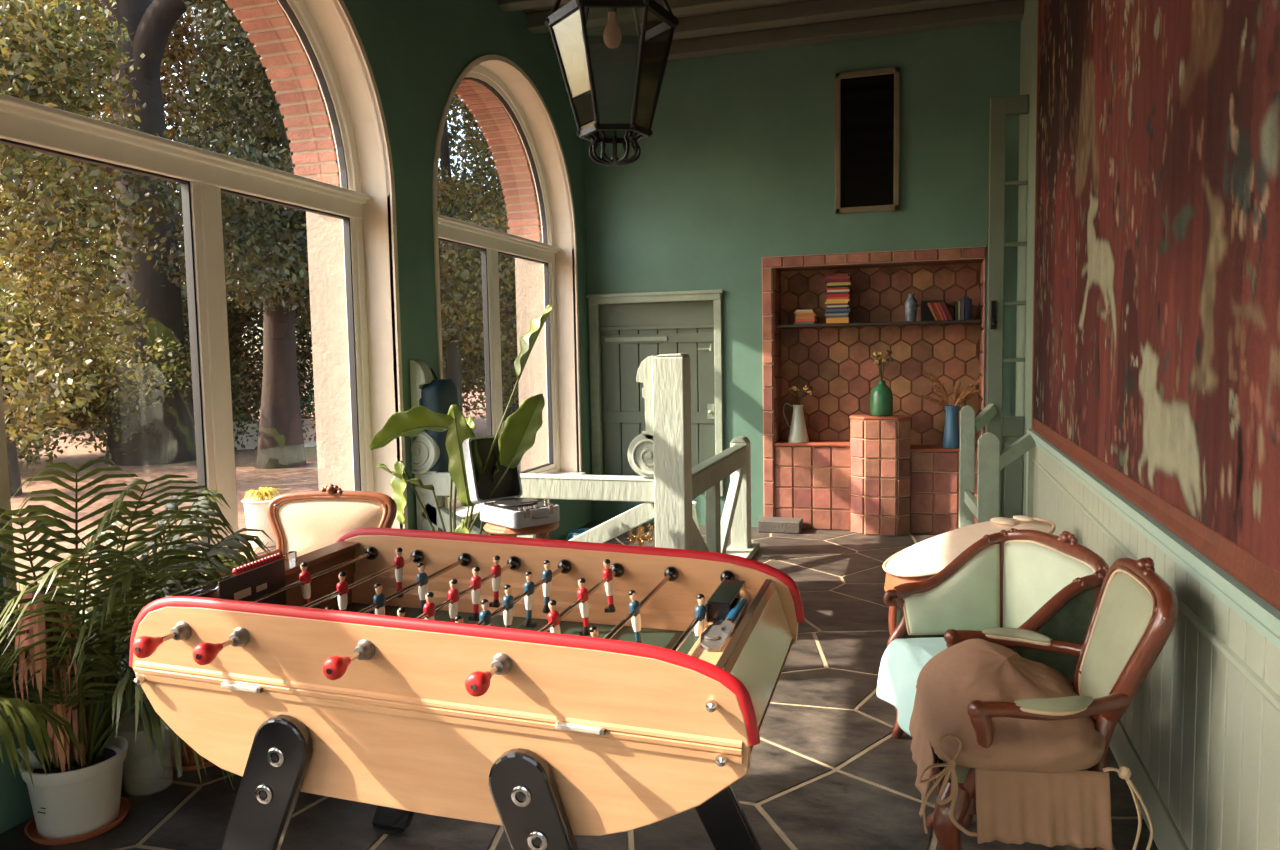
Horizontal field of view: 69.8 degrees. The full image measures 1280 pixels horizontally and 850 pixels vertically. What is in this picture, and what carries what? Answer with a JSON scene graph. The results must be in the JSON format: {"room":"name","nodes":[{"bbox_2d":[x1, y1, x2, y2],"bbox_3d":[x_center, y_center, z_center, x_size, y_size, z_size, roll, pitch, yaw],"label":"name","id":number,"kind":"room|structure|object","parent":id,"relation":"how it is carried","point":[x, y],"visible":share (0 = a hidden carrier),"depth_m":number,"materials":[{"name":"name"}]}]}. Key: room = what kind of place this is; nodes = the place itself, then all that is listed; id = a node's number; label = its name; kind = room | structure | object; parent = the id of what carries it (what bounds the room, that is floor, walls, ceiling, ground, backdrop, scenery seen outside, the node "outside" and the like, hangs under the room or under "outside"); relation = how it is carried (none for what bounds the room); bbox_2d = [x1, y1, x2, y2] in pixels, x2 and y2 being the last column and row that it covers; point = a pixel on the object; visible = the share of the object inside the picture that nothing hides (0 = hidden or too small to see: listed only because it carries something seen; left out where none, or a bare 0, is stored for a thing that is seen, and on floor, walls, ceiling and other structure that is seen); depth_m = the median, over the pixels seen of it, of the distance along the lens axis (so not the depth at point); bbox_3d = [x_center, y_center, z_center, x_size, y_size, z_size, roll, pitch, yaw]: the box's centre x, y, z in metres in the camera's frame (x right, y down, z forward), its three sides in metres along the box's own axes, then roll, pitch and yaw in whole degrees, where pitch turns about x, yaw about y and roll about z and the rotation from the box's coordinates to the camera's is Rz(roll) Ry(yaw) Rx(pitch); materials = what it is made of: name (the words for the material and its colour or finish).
{"room":"common room","nodes":[
{"label":"common room","id":0,"kind":"room"},
{"bbox_2d":[0,0,591,833],"bbox_3d":[-2.354,-0.611,2.877,0.570,4.450,12.110,0,5,17],"label":"wall","id":1,"kind":"structure","parent":0,"point":[416,50],"depth_m":5.30,"materials":[{"name":"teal paint"}]},
{"bbox_2d":[0,0,407,650],"bbox_3d":[-1.818,-0.801,4.023,0.315,3.150,2.400,0,5,17],"label":"window","id":2,"kind":"structure","parent":1,"relation":"in","point":[203,175],"depth_m":4.10,"materials":[{"name":"paint"}]},
{"bbox_2d":[420,367,458,471],"bbox_3d":[-1.192,-0.021,5.399,0.208,0.636,0.271,0,5,17],"label":"bag","id":3,"kind":"object","parent":1,"relation":"hanging from","point":[438,395],"visible":0.5,"depth_m":5.29,"materials":[{"name":"teal fabric"}]},
{"bbox_2d":[498,0,571,11],"bbox_3d":[0.716,-2.951,5.889,3.518,0.110,0.140,0,5,17],"label":"ceiling beam","id":4,"kind":"structure","parent":1,"relation":"attached to","point":[507,5],"depth_m":6.33,"materials":[{"name":"paint"}]},
{"bbox_2d":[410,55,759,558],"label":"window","id":5,"kind":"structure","parent":1,"relation":"in","point":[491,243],"depth_m":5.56,"materials":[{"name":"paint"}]},
{"bbox_2d":[526,0,794,33],"bbox_3d":[0.856,-2.989,6.347,3.518,0.110,0.140,0,5,17],"label":"ceiling beam","id":6,"kind":"structure","parent":1,"relation":"attached to","point":[535,21],"depth_m":6.58,"materials":[{"name":"paint"}]},
{"bbox_2d":[551,0,995,52],"bbox_3d":[0.996,-3.028,6.804,3.518,0.110,0.140,0,5,17],"label":"ceiling beam","id":7,"kind":"structure","parent":1,"relation":"attached to","point":[819,10],"depth_m":6.75,"materials":[{"name":"paint"}]},
{"bbox_2d":[573,0,1023,70],"bbox_3d":[1.136,-3.067,7.262,3.518,0.110,0.140,0,5,17],"label":"ceiling beam","id":8,"kind":"structure","parent":1,"relation":"attached to","point":[1011,10],"depth_m":7.14,"materials":[{"name":"paint"}]},
{"bbox_2d":[0,521,1157,849],"bbox_3d":[-0.507,1.379,2.480,4.318,0.120,12.110,0,5,17],"label":"floor","id":9,"kind":"structure","parent":0,"point":[827,770],"depth_m":3.20,"materials":[{"name":"tile"}]},
{"bbox_2d":[0,459,273,844],"bbox_3d":[-1.647,0.685,2.960,1.194,1.227,1.245,-3,5,-22],"label":"areca palm","id":10,"kind":"object","parent":9,"relation":"on","point":[58,669],"visible":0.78,"depth_m":2.76,"materials":[{"name":"green plant"}]},
{"bbox_2d":[18,735,127,839],"bbox_3d":[-1.834,1.184,2.990,0.304,0.235,0.304,0,5,17],"label":"pot","id":11,"kind":"object","parent":10,"relation":"attached to","point":[74,801],"depth_m":2.90,"materials":[{"name":"grey ceramic"}]},
{"bbox_2d":[156,586,214,770],"bbox_3d":[-1.683,0.921,3.477,0.426,0.677,0.478,-2,5,-9],"label":"leafy plant","id":12,"kind":"object","parent":9,"relation":"on","point":[170,762],"visible":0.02,"depth_m":3.40,"materials":[{"name":"green plant"}]},
{"bbox_2d":[205,484,396,582],"bbox_3d":[-1.350,0.760,3.714,0.655,0.968,0.644,-1,5,5],"label":"carved armchair","id":13,"kind":"object","parent":9,"relation":"on","point":[303,522],"visible":0.31,"depth_m":3.94,"materials":[{"name":"white fabric"}]},
{"bbox_2d":[369,305,552,534],"bbox_3d":[-0.909,0.264,4.809,1.007,1.750,0.346,0,5,8],"label":"plant","id":14,"kind":"object","parent":9,"relation":"on","point":[518,436],"visible":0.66,"depth_m":4.74,"materials":[{"name":"green plant"}]},
{"bbox_2d":[129,527,804,849],"bbox_3d":[-0.365,0.844,2.294,1.474,1.047,1.056,1,6,16],"label":"table","id":15,"kind":"object","parent":9,"relation":"on","point":[549,692],"visible":1,"depth_m":1.96,"materials":[{"name":"brown wood"}]},
{"bbox_2d":[260,790,266,798],"bbox_3d":[-0.815,0.800,1.986,0.018,0.016,0.004,1,6,16],"label":"socket","id":16,"kind":"object","parent":15,"relation":"attached to","point":[263,794],"depth_m":1.98,"materials":[{"name":"black metal"}]},
{"bbox_2d":[272,753,278,760],"bbox_3d":[-0.781,0.713,1.968,0.018,0.016,0.004,1,6,16],"label":"socket","id":17,"kind":"object","parent":15,"relation":"attached to","point":[275,756],"depth_m":1.97,"materials":[{"name":"black paint"}]},
{"bbox_2d":[517,792,525,800],"bbox_3d":[-0.234,0.732,1.808,0.018,0.016,0.004,1,6,16],"label":"socket","id":18,"kind":"object","parent":15,"relation":"attached to","point":[521,796],"depth_m":1.81,"materials":[{"name":"black paint"}]},
{"bbox_2d":[533,837,541,845],"bbox_3d":[-0.202,0.821,1.808,0.018,0.016,0.004,1,6,16],"label":"bolt","id":19,"kind":"object","parent":15,"relation":"attached to","point":[537,841],"depth_m":1.81,"materials":[{"name":"black metal"}]},
{"bbox_2d":[483,522,558,538],"bbox_3d":[-0.595,0.816,4.678,0.384,0.661,0.384,0,5,17],"label":"rattan stool","id":20,"kind":"object","parent":9,"relation":"on","point":[491,528],"visible":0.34,"depth_m":4.51,"materials":[{"name":"brown wicker"}]},
{"bbox_2d":[462,435,559,528],"bbox_3d":[-0.646,0.274,4.657,0.280,0.421,0.510,-5,6,-41],"label":"record player","id":21,"kind":"object","parent":20,"relation":"on","point":[508,510],"visible":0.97,"depth_m":4.69},
{"bbox_2d":[565,528,590,540],"bbox_3d":[-0.420,0.880,6.864,0.290,0.180,0.290,0,5,17],"label":"pot","id":22,"kind":"object","parent":9,"relation":"on","point":[573,533],"visible":0.22,"depth_m":6.84,"materials":[{"name":"teal ceramic"}]},
{"bbox_2d":[627,523,653,545],"bbox_3d":[0.000,0.800,6.834,0.224,0.330,0.198,0,5,17],"label":"candelabrum","id":23,"kind":"object","parent":9,"relation":"on","point":[640,530],"visible":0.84,"depth_m":6.82,"materials":[{"name":"brown metal"}]},
{"bbox_2d":[692,501,699,531],"bbox_3d":[0.360,0.697,6.610,0.177,0.557,0.176,0,5,17],"label":"floor vase","id":24,"kind":"object","parent":9,"relation":"on","point":[694,515],"visible":0.02,"depth_m":6.57,"materials":[{"name":"white ceramic"}]},
{"bbox_2d":[758,516,802,533],"bbox_3d":[1.167,0.832,7.626,0.350,0.100,0.205,0,5,17],"label":"stone block","id":25,"kind":"object","parent":9,"relation":"on","point":[788,525],"depth_m":7.54,"materials":[{"name":"stone"}]},
{"bbox_2d":[883,515,1055,634],"bbox_3d":[1.487,0.789,4.154,0.815,0.730,0.445,-2,5,-16],"label":"side table","id":26,"kind":"object","parent":9,"relation":"on","point":[918,562],"visible":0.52,"depth_m":4.09,"materials":[{"name":"beige wood"}]},
{"bbox_2d":[884,528,1108,826],"bbox_3d":[1.237,0.802,3.194,0.566,0.861,0.761,-1,5,-2],"label":"settee","id":27,"kind":"object","parent":9,"relation":"on","point":[1049,585],"visible":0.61,"depth_m":3.44,"materials":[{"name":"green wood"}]},
{"bbox_2d":[877,637,946,735],"bbox_3d":[1.171,0.946,3.201,0.496,0.270,0.677,-1,5,-2],"label":"cloth","id":28,"kind":"object","parent":27,"relation":"on","point":[902,661],"visible":0.26,"depth_m":3.35,"materials":[{"name":"fabric"}]},
{"bbox_2d":[959,404,1035,527],"bbox_3d":[2.338,0.428,6.170,0.367,1.093,0.909,-1,5,5],"label":"railing","id":29,"kind":"object","parent":9,"relation":"on","point":[990,460],"visible":0.79,"depth_m":5.76,"materials":[{"name":"grey wood"}]},
{"bbox_2d":[926,557,1177,849],"bbox_3d":[1.087,0.821,2.526,0.583,0.945,0.655,0,5,13],"label":"carved armchair","id":30,"kind":"object","parent":9,"relation":"on","point":[1135,613],"visible":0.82,"depth_m":2.32,"materials":[{"name":"brown wood"}]},
{"bbox_2d":[909,638,1153,849],"bbox_3d":[0.997,0.826,2.556,0.550,0.405,0.679,-1,5,6],"label":"blanket","id":31,"kind":"object","parent":30,"relation":"on","point":[1032,785],"visible":0.9,"depth_m":2.26,"materials":[{"name":"brown fabric"}]},
{"bbox_2d":[522,0,1008,52],"bbox_3d":[-0.582,-2.763,2.153,4.318,0.150,12.110,0,5,17],"label":"ceiling","id":32,"kind":"structure","parent":0,"point":[545,8],"depth_m":6.90,"materials":[{"name":"paint"}]},
{"bbox_2d":[545,0,678,165],"bbox_3d":[-0.101,-1.820,3.025,0.425,1.885,0.444,0,5,17],"label":"hanging lantern","id":33,"kind":"object","parent":32,"relation":"hanging from","point":[612,37],"visible":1,"depth_m":3.05,"materials":[{"name":"black metal"}]},
{"bbox_2d":[607,8,616,13],"bbox_3d":[-0.096,-1.558,3.045,0.032,0.370,0.032,0,5,17],"label":"bulb socket","id":34,"kind":"object","parent":33,"relation":"attached to","point":[609,10],"depth_m":3.05,"materials":[{"name":"black metal"}]},
{"bbox_2d":[582,20,1020,526],"bbox_3d":[1.077,-1.068,7.879,4.168,4.450,0.500,0,5,17],"label":"wall","id":35,"kind":"structure","parent":0,"point":[736,168],"depth_m":7.55,"materials":[{"name":"teal paint"}]},
{"bbox_2d":[586,289,723,496],"bbox_3d":[0.144,-0.271,8.003,1.220,1.755,0.155,0,5,17],"label":"door","id":36,"kind":"structure","parent":35,"relation":"in","point":[634,327],"depth_m":8.01,"materials":[{"name":"grey paint"}]},
{"bbox_2d":[835,67,899,213],"bbox_3d":[1.801,-2.247,7.277,0.500,1.100,0.035,0,5,17],"label":"picture frame","id":37,"kind":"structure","parent":35,"relation":"in","point":[867,102],"depth_m":7.27,"materials":[{"name":"black"}]},
{"bbox_2d":[762,246,985,535],"bbox_3d":[1.899,-0.264,7.547,1.747,2.270,0.503,0,5,17],"label":"tiled niche","id":38,"kind":"object","parent":35,"relation":"attached to","point":[857,471],"depth_m":7.62,"materials":[{"name":"orange tile"}]},
{"bbox_2d":[783,385,812,442],"bbox_3d":[1.343,-0.099,7.755,0.188,0.485,0.207,-4,5,-31],"label":"jug","id":39,"kind":"object","parent":38,"relation":"on","point":[798,431],"visible":1,"depth_m":7.71,"materials":[{"name":"grey ceramic"}]},
{"bbox_2d":[794,321,814,323],"bbox_3d":[1.382,-0.853,7.689,0.161,0.022,0.122,0,5,17],"label":"book","id":40,"kind":"object","parent":38,"relation":"on","point":[811,322],"visible":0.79,"depth_m":7.63,"materials":[{"name":"grey paper"}]},
{"bbox_2d":[796,319,816,321],"bbox_3d":[1.395,-0.875,7.683,0.160,0.022,0.120,1,5,21],"label":"book","id":41,"kind":"object","parent":40,"relation":"on","point":[797,320],"visible":0.98,"depth_m":7.63,"materials":[{"name":"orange paper"}]},
{"bbox_2d":[795,316,816,318],"bbox_3d":[1.390,-0.897,7.682,0.160,0.022,0.120,1,5,20],"label":"book","id":42,"kind":"object","parent":41,"relation":"on","point":[800,317],"visible":0.93,"depth_m":7.62,"materials":[{"name":"brown paper"}]},
{"bbox_2d":[796,313,815,316],"bbox_3d":[1.389,-0.921,7.681,0.160,0.026,0.120,0,5,13],"label":"book","id":43,"kind":"object","parent":42,"relation":"on","point":[797,314],"visible":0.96,"depth_m":7.62,"materials":[{"name":"orange paper"}]},
{"bbox_2d":[826,317,849,323],"bbox_3d":[1.647,-0.867,7.627,0.186,0.048,0.133,0,5,17],"label":"book","id":44,"kind":"object","parent":38,"relation":"on","point":[842,319],"visible":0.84,"depth_m":7.57,"materials":[{"name":"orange paper"}]},
{"bbox_2d":[826,315,847,317],"bbox_3d":[1.641,-0.900,7.626,0.178,0.017,0.130,0,5,14],"label":"book","id":45,"kind":"object","parent":44,"relation":"on","point":[835,316],"visible":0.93,"depth_m":7.56,"materials":[{"name":"grey paper"}]},
{"bbox_2d":[824,313,849,315],"bbox_3d":[1.638,-0.917,7.626,0.200,0.016,0.130,0,5,17],"label":"book","id":46,"kind":"object","parent":45,"relation":"on","point":[836,313],"visible":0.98,"depth_m":7.57,"materials":[{"name":"grey paper"}]},
{"bbox_2d":[827,311,851,313],"bbox_3d":[1.654,-0.933,7.619,0.189,0.017,0.130,1,5,20],"label":"book","id":47,"kind":"object","parent":46,"relation":"on","point":[831,312],"visible":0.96,"depth_m":7.57,"materials":[{"name":"blue paper"}]},
{"bbox_2d":[826,309,850,311],"bbox_3d":[1.647,-0.951,7.620,0.202,0.017,0.133,0,5,17],"label":"book","id":48,"kind":"object","parent":47,"relation":"on","point":[827,310],"visible":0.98,"depth_m":7.56,"materials":[{"name":"blue paper"}]},
{"bbox_2d":[826,307,847,308],"bbox_3d":[1.637,-0.968,7.622,0.170,0.016,0.133,0,5,17],"label":"book","id":49,"kind":"object","parent":48,"relation":"on","point":[826,307],"visible":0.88,"depth_m":7.56,"materials":[{"name":"grey paper"}]},
{"bbox_2d":[827,305,849,306],"bbox_3d":[1.650,-0.984,7.617,0.179,0.014,0.131,0,5,17],"label":"book","id":50,"kind":"object","parent":49,"relation":"on","point":[832,305],"visible":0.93,"depth_m":7.55,"materials":[{"name":"beige paper"}]},
{"bbox_2d":[828,303,848,305],"bbox_3d":[1.650,-0.998,7.615,0.158,0.014,0.130,1,5,20],"label":"book","id":51,"kind":"object","parent":50,"relation":"on","point":[839,303],"visible":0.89,"depth_m":7.55,"materials":[{"name":"brown paper"}]},
{"bbox_2d":[825,301,849,304],"bbox_3d":[1.640,-1.014,7.617,0.189,0.017,0.130,1,5,20],"label":"book","id":52,"kind":"object","parent":51,"relation":"on","point":[834,302],"visible":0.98,"depth_m":7.56,"materials":[{"name":"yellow paper"}]},
{"bbox_2d":[826,299,849,301],"bbox_3d":[1.645,-1.032,7.614,0.189,0.017,0.130,0,5,14],"label":"book","id":53,"kind":"object","parent":52,"relation":"on","point":[827,300],"visible":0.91,"depth_m":7.55,"materials":[{"name":"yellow paper"}]},
{"bbox_2d":[828,297,848,298],"bbox_3d":[1.646,-1.049,7.612,0.173,0.016,0.136,0,5,17],"label":"book","id":54,"kind":"object","parent":53,"relation":"on","point":[828,297],"visible":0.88,"depth_m":7.55,"materials":[{"name":"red paper"}]},
{"bbox_2d":[826,294,849,297],"bbox_3d":[1.642,-1.069,7.612,0.193,0.024,0.136,0,5,17],"label":"book","id":55,"kind":"object","parent":54,"relation":"on","point":[829,295],"visible":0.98,"depth_m":7.55,"materials":[{"name":"red paper"}]},
{"bbox_2d":[825,291,849,294],"bbox_3d":[1.636,-1.091,7.612,0.193,0.019,0.136,0,5,17],"label":"book","id":56,"kind":"object","parent":55,"relation":"on","point":[847,292],"visible":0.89,"depth_m":7.55,"materials":[{"name":"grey paper"}]},
{"bbox_2d":[827,289,849,291],"bbox_3d":[1.647,-1.109,7.607,0.182,0.017,0.136,0,5,17],"label":"book","id":57,"kind":"object","parent":56,"relation":"on","point":[842,290],"visible":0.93,"depth_m":7.54,"materials":[{"name":"beige paper"}]},
{"bbox_2d":[826,287,848,289],"bbox_3d":[1.642,-1.127,7.607,0.178,0.017,0.130,1,5,20],"label":"book","id":58,"kind":"object","parent":57,"relation":"on","point":[837,288],"visible":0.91,"depth_m":7.54,"materials":[{"name":"red paper"}]},
{"bbox_2d":[827,285,847,287],"bbox_3d":[1.639,-1.144,7.606,0.158,0.016,0.130,1,5,19],"label":"book","id":59,"kind":"object","parent":58,"relation":"on","point":[837,285],"visible":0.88,"depth_m":7.55,"materials":[{"name":"black paper"}]},
{"bbox_2d":[827,282,850,285],"bbox_3d":[1.650,-1.164,7.601,0.189,0.024,0.130,0,5,14],"label":"book","id":60,"kind":"object","parent":59,"relation":"on","point":[838,283],"visible":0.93,"depth_m":7.54,"materials":[{"name":"yellow paper"}]},
{"bbox_2d":[825,279,849,283],"bbox_3d":[1.636,-1.190,7.603,0.200,0.027,0.130,0,5,14],"label":"book","id":61,"kind":"object","parent":60,"relation":"on","point":[827,280],"visible":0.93,"depth_m":7.54,"materials":[{"name":"red paper"}]},
{"bbox_2d":[826,276,851,279],"bbox_3d":[1.649,-1.214,7.597,0.194,0.021,0.130,1,5,21],"label":"book","id":62,"kind":"object","parent":61,"relation":"on","point":[838,277],"visible":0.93,"depth_m":7.53,"materials":[{"name":"red paper"}]},
{"bbox_2d":[826,274,848,276],"bbox_3d":[1.639,-1.236,7.598,0.179,0.021,0.130,0,5,17],"label":"book","id":63,"kind":"object","parent":62,"relation":"on","point":[827,275],"visible":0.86,"depth_m":7.54,"materials":[{"name":"red paper"}]},
{"bbox_2d":[774,415,977,451],"bbox_3d":[1.942,0.060,7.549,1.652,0.282,0.466,0,5,17],"label":"countertop","id":64,"kind":"structure","parent":38,"relation":"on","point":[832,443],"depth_m":7.51,"materials":[{"name":"tile"}]},
{"bbox_2d":[870,350,892,415],"bbox_3d":[1.968,-0.344,7.468,0.182,0.535,0.182,0,5,17],"label":"bottle vase","id":65,"kind":"object","parent":38,"relation":"on","point":[881,397],"visible":1,"depth_m":7.42,"materials":[{"name":"ceramic"}]},
{"bbox_2d":[905,294,916,320],"bbox_3d":[2.198,-0.951,7.441,0.100,0.225,0.100,0,5,17],"label":"vase","id":66,"kind":"object","parent":38,"relation":"on","point":[911,302],"visible":0.85,"depth_m":7.41,"materials":[{"name":"blue ceramic"}]},
{"bbox_2d":[921,300,944,320],"bbox_3d":[2.396,-0.932,7.508,0.190,0.170,0.060,0,5,17],"label":"book","id":67,"kind":"object","parent":38,"relation":"on","point":[926,315],"visible":0.49,"depth_m":7.49,"materials":[{"name":"black paper"}]},
{"bbox_2d":[930,302,940,320],"bbox_3d":[2.383,-0.914,7.398,0.087,0.152,0.120,0,5,17],"label":"book","id":68,"kind":"object","parent":38,"relation":"on","point":[932,303],"visible":0.93,"depth_m":7.34,"materials":[{"name":"red paper"}]},
{"bbox_2d":[937,302,947,319],"bbox_3d":[2.432,-0.914,7.383,0.087,0.152,0.120,0,5,17],"label":"book","id":69,"kind":"object","parent":38,"relation":"on","point":[938,303],"visible":0.88,"depth_m":7.33,"materials":[{"name":"red paper"}]},
{"bbox_2d":[941,302,951,319],"bbox_3d":[2.462,-0.914,7.374,0.091,0.154,0.120,0,5,17],"label":"book","id":70,"kind":"object","parent":38,"relation":"on","point":[943,304],"visible":0.86,"depth_m":7.32,"materials":[{"name":"red paper"}]},
{"bbox_2d":[919,370,981,448],"bbox_3d":[2.535,-0.135,7.360,0.572,0.635,0.159,0,5,17],"label":"vase","id":71,"kind":"object","parent":38,"relation":"on","point":[951,437],"visible":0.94,"depth_m":7.34,"materials":[{"name":"blue ceramic"}]},
{"bbox_2d":[955,301,957,319],"bbox_3d":[2.535,-0.912,7.352,0.022,0.150,0.120,0,5,17],"label":"book","id":72,"kind":"object","parent":38,"relation":"on","point":[956,302],"visible":0.84,"depth_m":7.30,"materials":[{"name":"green paper"}]},
{"bbox_2d":[960,299,964,319],"bbox_3d":[2.576,-0.922,7.338,0.030,0.170,0.120,0,5,17],"label":"book","id":73,"kind":"object","parent":38,"relation":"on","point":[962,301],"visible":0.86,"depth_m":7.28,"materials":[{"name":"grey paper"}]},
{"bbox_2d":[964,297,968,319],"bbox_3d":[2.608,-0.929,7.328,0.034,0.185,0.120,0,5,17],"label":"book","id":74,"kind":"object","parent":38,"relation":"on","point":[966,306],"visible":0.88,"depth_m":7.27,"materials":[{"name":"blue paper"}]},
{"bbox_2d":[969,298,971,319],"bbox_3d":[2.635,-0.921,7.321,0.020,0.170,0.120,0,5,17],"label":"book","id":75,"kind":"object","parent":38,"relation":"on","point":[970,299],"visible":0.84,"depth_m":7.26,"materials":[{"name":"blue paper"}]},
{"bbox_2d":[776,320,981,328],"bbox_3d":[1.949,-0.830,7.556,1.642,0.025,0.295,0,5,17],"label":"niche shelf","id":76,"kind":"object","parent":35,"relation":"attached to","point":[854,324],"depth_m":7.56,"materials":[{"name":"brown wood"}]},
{"bbox_2d":[985,170,988,432],"bbox_3d":[2.706,-0.600,7.106,0.038,2.980,0.100,0,5,17],"label":"trim","id":77,"kind":"structure","parent":35,"relation":"attached to","point":[988,170],"depth_m":7.08,"materials":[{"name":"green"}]},
{"bbox_2d":[1015,0,1037,515],"bbox_3d":[1.402,-0.588,1.730,0.250,4.450,12.110,0,5,17],"label":"wall","id":78,"kind":"structure","parent":0,"point":[1029,22],"depth_m":6.44,"materials":[{"name":"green paint"}]},
{"bbox_2d":[986,94,1028,517],"bbox_3d":[2.584,-0.682,6.468,0.249,3.210,0.099,0,5,17],"label":"door","id":79,"kind":"structure","parent":78,"relation":"in","point":[1008,429],"depth_m":6.47,"materials":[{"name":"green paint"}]},
{"bbox_2d":[1026,429,1033,516],"bbox_3d":[2.517,0.511,5.883,0.070,0.965,0.080,0,5,17],"label":"trim","id":80,"kind":"structure","parent":78,"relation":"attached to","point":[1030,454],"depth_m":5.84,"materials":[{"name":"paint"}]},
{"bbox_2d":[1109,720,1188,849],"bbox_3d":[1.086,1.317,1.185,0.036,0.150,9.880,0,5,17],"label":"baseboard","id":81,"kind":"structure","parent":78,"relation":"attached to","point":[1166,835],"depth_m":2.85,"materials":[{"name":"paint"}]},
{"bbox_2d":[1030,431,1279,649],"bbox_3d":[1.061,0.470,1.132,0.042,0.077,9.900,0,5,17],"label":"trim","id":82,"kind":"structure","parent":78,"relation":"attached to","point":[1262,616],"depth_m":2.44,"materials":[{"name":"paint"}]},
{"bbox_2d":[1031,0,1279,610],"bbox_3d":[1.629,-1.171,2.952,0.035,2.868,5.765,0,5,17],"label":"tapestry","id":83,"kind":"object","parent":78,"relation":"attached to","point":[1156,346],"visible":1,"depth_m":2.66,"materials":[{"name":"red fabric"}]},
{"bbox_2d":[1032,458,1279,713],"bbox_3d":[1.062,0.619,1.133,0.016,0.030,9.880,0,5,17],"label":"trim","id":84,"kind":"structure","parent":78,"relation":"attached to","point":[1259,684],"depth_m":2.29,"materials":[{"name":"paint"}]},
{"bbox_2d":[1033,445,1279,849],"bbox_3d":[1.083,0.873,1.148,0.024,0.760,9.880,0,5,17],"label":"wainscoting","id":85,"kind":"structure","parent":78,"relation":"attached to","point":[1207,740],"depth_m":2.37,"materials":[{"name":"paint"}]},
{"label":"outside","id":86,"kind":"structure","parent":0,"visible":0},
{"bbox_2d":[10,380,520,604],"bbox_3d":[-20.083,0.056,24.503,46.000,0.165,75.000,0,5,17],"label":"ground","id":87,"kind":"structure","parent":86,"point":[248,477],"depth_m":12.47,"materials":[{"name":"brown soil"}]},
{"bbox_2d":[18,575,79,607],"bbox_3d":[-3.047,1.031,4.454,0.772,0.597,0.877,3,6,41],"label":"fern","id":88,"kind":"object","parent":87,"relation":"on","point":[19,584],"visible":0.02,"depth_m":4.61,"materials":[{"name":"green plant"}]},
{"bbox_2d":[0,0,166,496],"bbox_3d":[-7.585,-3.485,10.937,3.326,8.924,5.316,-4,5,-34],"label":"tree","id":89,"kind":"object","parent":87,"relation":"on","point":[30,38],"visible":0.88,"depth_m":10.31,"materials":[{"name":"green plant"}]},
{"bbox_2d":[0,84,188,431],"bbox_3d":[-14.295,-6.289,21.221,6.884,13.138,7.652,0,5,17],"label":"tree","id":90,"kind":"object","parent":87,"relation":"on","point":[79,259],"visible":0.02,"depth_m":21.68,"materials":[{"name":"green plant"}]},
{"bbox_2d":[6,274,259,474],"bbox_3d":[-9.074,-1.002,15.002,6.098,3.165,4.806,-5,6,-38],"label":"hedge","id":91,"kind":"object","parent":87,"relation":"on","point":[106,385],"visible":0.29,"depth_m":14.30,"materials":[{"name":"green plant"}]},
{"bbox_2d":[0,0,287,465],"bbox_3d":[-9.553,-6.157,15.958,8.373,13.549,6.621,-3,5,-21],"label":"oak tree","id":92,"kind":"object","parent":87,"relation":"on","point":[152,22],"visible":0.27,"depth_m":14.51,"materials":[{"name":"green plant"}]},
{"bbox_2d":[1,0,300,412],"bbox_3d":[-9.660,-6.676,19.214,8.455,14.058,6.611,-3,5,-23],"label":"tree","id":93,"kind":"object","parent":87,"relation":"on","point":[177,36],"visible":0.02,"depth_m":17.80,"materials":[{"name":"green plant"}]},
{"bbox_2d":[115,0,310,468],"bbox_3d":[-4.958,-3.609,12.922,3.519,8.770,5.155,-2,5,-13],"label":"tree","id":94,"kind":"object","parent":87,"relation":"on","point":[270,237],"visible":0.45,"depth_m":12.21,"materials":[{"name":"green plant"}]},
{"bbox_2d":[176,193,316,450],"bbox_3d":[-7.129,-1.935,17.211,4.708,4.608,5.297,-1,5,7],"label":"hedge","id":95,"kind":"object","parent":87,"relation":"on","point":[252,388],"visible":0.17,"depth_m":16.43,"materials":[{"name":"green plant"}]},
{"bbox_2d":[241,487,279,547],"bbox_3d":[-3.296,0.801,8.020,0.340,0.501,0.345,0,5,17],"label":"urn","id":96,"kind":"object","parent":87,"relation":"on","point":[255,507],"visible":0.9,"depth_m":7.90,"materials":[{"name":"white ceramic"}]},
{"bbox_2d":[233,418,316,449],"bbox_3d":[-6.374,0.157,16.889,3.200,0.500,0.600,-2,5,-17],"label":"garden bench","id":97,"kind":"object","parent":87,"relation":"on","point":[253,443],"visible":0.02,"depth_m":16.46,"materials":[{"name":"stone"}]},
{"bbox_2d":[161,30,470,345],"bbox_3d":[-7.686,-6.968,22.899,7.482,13.989,6.790,3,6,41],"label":"tree","id":98,"kind":"object","parent":87,"relation":"on","point":[194,30],"visible":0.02,"depth_m":22.28,"materials":[{"name":"green plant"}]},
{"bbox_2d":[437,94,517,411],"bbox_3d":[-3.047,-4.942,17.271,4.917,10.660,5.460,-1,5,-1],"label":"slender tree","id":99,"kind":"object","parent":87,"relation":"on","point":[469,293],"visible":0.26,"depth_m":17.07,"materials":[{"name":"green plant"}]},
{"bbox_2d":[437,98,518,420],"bbox_3d":[-3.710,-6.673,23.103,7.262,13.227,6.448,2,5,31],"label":"tree","id":100,"kind":"object","parent":87,"relation":"on","point":[452,143],"visible":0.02,"depth_m":22.68,"materials":[{"name":"green plant"}]},
{"bbox_2d":[440,263,518,418],"bbox_3d":[-3.430,-1.833,20.378,5.872,3.625,4.369,-3,5,-22],"label":"hedge","id":101,"kind":"object","parent":87,"relation":"on","point":[469,364],"visible":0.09,"depth_m":19.82,"materials":[{"name":"green plant"}]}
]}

